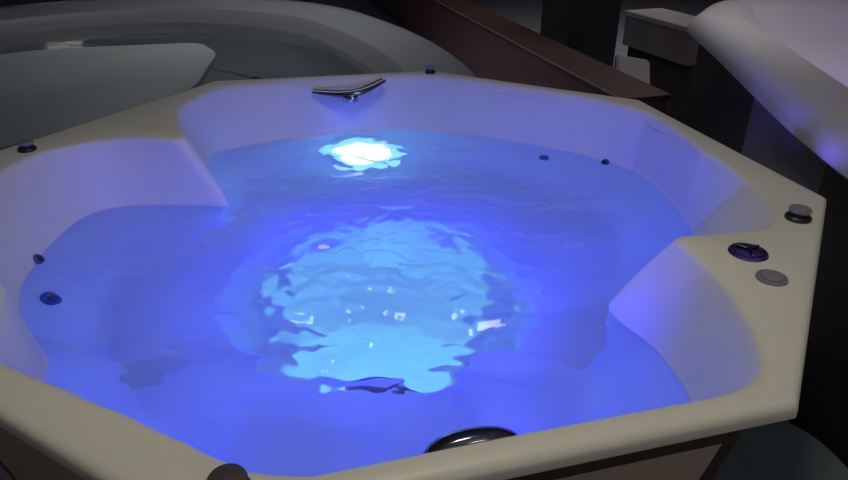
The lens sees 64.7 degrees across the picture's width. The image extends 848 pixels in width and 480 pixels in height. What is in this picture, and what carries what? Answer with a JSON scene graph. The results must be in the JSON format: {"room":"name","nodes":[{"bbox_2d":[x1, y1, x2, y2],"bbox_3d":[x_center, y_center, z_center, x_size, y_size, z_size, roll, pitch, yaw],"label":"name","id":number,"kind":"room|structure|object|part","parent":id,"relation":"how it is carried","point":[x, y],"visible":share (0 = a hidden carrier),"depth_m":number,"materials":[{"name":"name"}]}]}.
{"room":"hot tub showroom","nodes":[
{"label":"hot tub showroom","id":0,"kind":"room"},
{"bbox_2d":[0,0,22,6],"bbox_3d":[-6.000,-1.929,3.505,0.001,3.200,15.000,0,28,0],"label":"wall","id":1,"kind":"structure","parent":0,"point":[2,2],"depth_m":9.65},
{"bbox_2d":[0,0,789,479],"bbox_3d":[0.000,-0.516,4.256,12.000,0.001,15.000,0,28,0],"label":"floor","id":2,"kind":"structure","parent":0,"point":[527,13],"depth_m":9.47,"materials":[{"name":"tile"}]},
{"bbox_2d":[0,0,475,76],"bbox_3d":[-1.857,-1.097,4.635,4.285,0.650,3.447,0,28,0],"label":"tub","id":3,"kind":"object","parent":2,"relation":"on","point":[384,47],"visible":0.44,"depth_m":5.39,"materials":[{"name":"grey plastic"}]},
{"bbox_2d":[0,43,215,149],"bbox_3d":[-2.239,-0.600,2.937,2.532,0.060,1.831,-7,29,-12],"label":"tub cover","id":4,"kind":"object","parent":3,"relation":"on","point":[45,92],"visible":0.85,"depth_m":3.14,"materials":[{"name":"grey plastic"}]},
{"bbox_2d":[0,22,375,85],"bbox_3d":[-1.824,-1.243,4.558,3.556,0.006,2.648,0,28,0],"label":"water","id":5,"kind":"object","parent":3,"relation":"in","point":[242,52],"visible":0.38,"depth_m":4.92,"materials":[{"name":"grey liquid"}]},
{"bbox_2d":[0,65,826,479],"bbox_3d":[-0.139,0.181,1.993,2.137,0.884,2.103,15,32,26],"label":"hot tub","id":6,"kind":"object","parent":2,"relation":"on","point":[727,305],"visible":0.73,"depth_m":1.47,"materials":[{"name":"beige plastic"}]},
{"bbox_3d":[-0.899,0.503,1.492,0.216,0.785,0.049,-19,33,-31],"label":"corner post","id":7,"kind":"part","parent":6,"relation":"part of","materials":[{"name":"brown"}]},
{"bbox_3d":[-0.588,0.613,1.323,0.760,0.718,0.148,15,32,26],"label":"panel","id":8,"kind":"part","parent":6,"relation":"part of","materials":[{"name":"brown wood"}]},
{"bbox_3d":[-0.292,-0.593,2.628,0.293,0.059,0.094,-4,28,-8],"label":"water spout","id":9,"kind":"part","parent":6,"relation":"part of","materials":[{"name":"silver metal"}]},
{"bbox_2d":[18,129,692,475],"bbox_3d":[-0.151,-0.009,1.890,1.735,0.053,1.905,10,29,17],"label":"water","id":10,"kind":"object","parent":6,"relation":"in","point":[358,299],"visible":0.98,"depth_m":1.60,"materials":[{"name":"blue liquid"}]},
{"bbox_3d":[0.067,0.297,0.962,0.148,0.068,0.052,-6,29,-12],"label":"water spout","id":11,"kind":"part","parent":6,"relation":"part of","materials":[{"name":"silver metal"}]},
{"bbox_3d":[-0.139,-0.113,1.837,2.023,0.095,1.992,15,32,26],"label":"shadow trim","id":12,"kind":"part","parent":6,"relation":"part of","materials":[{"name":"brown"}]},
{"bbox_3d":[0.104,0.657,1.239,0.761,0.718,0.148,-7,29,-13],"label":"panel","id":13,"kind":"part","parent":6,"relation":"part of","materials":[{"name":"brown wood"}]},
{"bbox_3d":[0.457,0.590,1.328,0.049,0.785,0.216,-20,34,-33],"label":"corner post","id":14,"kind":"part","parent":6,"relation":"part of","materials":[{"name":"brown wood"}]},
{"bbox_3d":[0.679,0.020,1.392,0.048,0.006,0.045,0,28,0],"label":"valve handle","id":15,"kind":"part","parent":6,"relation":"part of","materials":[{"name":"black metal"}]},
{"bbox_2d":[370,0,670,113],"bbox_3d":[0.265,-2.230,6.945,0.334,0.503,7.293,-7,29,-14],"label":"wooden bench","id":16,"kind":"object","parent":2,"relation":"on","point":[491,45],"visible":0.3,"depth_m":5.26,"materials":[{"name":"brown wood"}]},
{"bbox_2d":[540,0,621,66],"bbox_3d":[1.303,-1.913,5.565,0.499,1.240,0.479,-9,29,-17],"label":"storage cabinet","id":17,"kind":"object","parent":2,"relation":"on","point":[588,27],"visible":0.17,"depth_m":5.43,"materials":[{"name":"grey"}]},
{"bbox_3d":[1.367,-1.832,5.357,0.466,1.150,0.019,-9,29,-17],"label":"door","id":18,"kind":"part","parent":17,"relation":"part of","materials":[{"name":"grey wood"}]},
{"bbox_2d":[614,55,649,83],"bbox_3d":[1.375,-0.942,4.505,0.220,0.519,0.362,5,28,9],"label":"step","id":19,"kind":"structure","parent":2,"relation":"on","point":[638,68],"depth_m":4.43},
{"bbox_2d":[622,8,698,123],"bbox_3d":[1.780,-1.263,4.906,0.329,0.710,0.744,-10,29,-17],"label":"counter","id":20,"kind":"object","parent":2,"relation":"on","point":[658,36],"depth_m":4.73,"materials":[{"name":"grey"}]},
{"bbox_2d":[625,8,695,32],"bbox_3d":[1.780,-1.559,4.749,0.329,0.040,0.744,-10,29,-17],"label":"countertop","id":21,"kind":"structure","parent":20,"relation":"on","point":[671,19],"depth_m":4.76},
{"bbox_2d":[684,0,847,467],"bbox_3d":[2.350,-0.261,2.753,2.500,0.960,3.326,0,28,0],"label":"tub","id":22,"kind":"object","parent":2,"relation":"on","point":[769,85],"visible":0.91,"depth_m":2.35,"materials":[{"name":"white plastic"}]},
{"bbox_3d":[1.392,-0.481,3.284,0.036,0.850,1.051,4,28,8],"label":"panel","id":23,"kind":"part","parent":22,"relation":"part of","materials":[{"name":"grey"}]},
{"bbox_3d":[1.263,-0.065,2.502,0.026,0.850,0.740,4,28,7],"label":"panel","id":24,"kind":"part","parent":22,"relation":"part of","materials":[{"name":"grey"}]},
{"bbox_3d":[1.212,0.298,1.818,0.112,0.850,0.814,-3,28,-6],"label":"panel","id":25,"kind":"part","parent":22,"relation":"part of","materials":[{"name":"black plastic"}]},
{"bbox_2d":[712,421,847,479],"bbox_3d":[0.683,0.877,1.304,0.436,0.310,1.282,15,32,27],"label":"step stool","id":26,"kind":"object","parent":2,"relation":"on","point":[781,450],"visible":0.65,"depth_m":1.62,"materials":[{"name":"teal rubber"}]}
]}

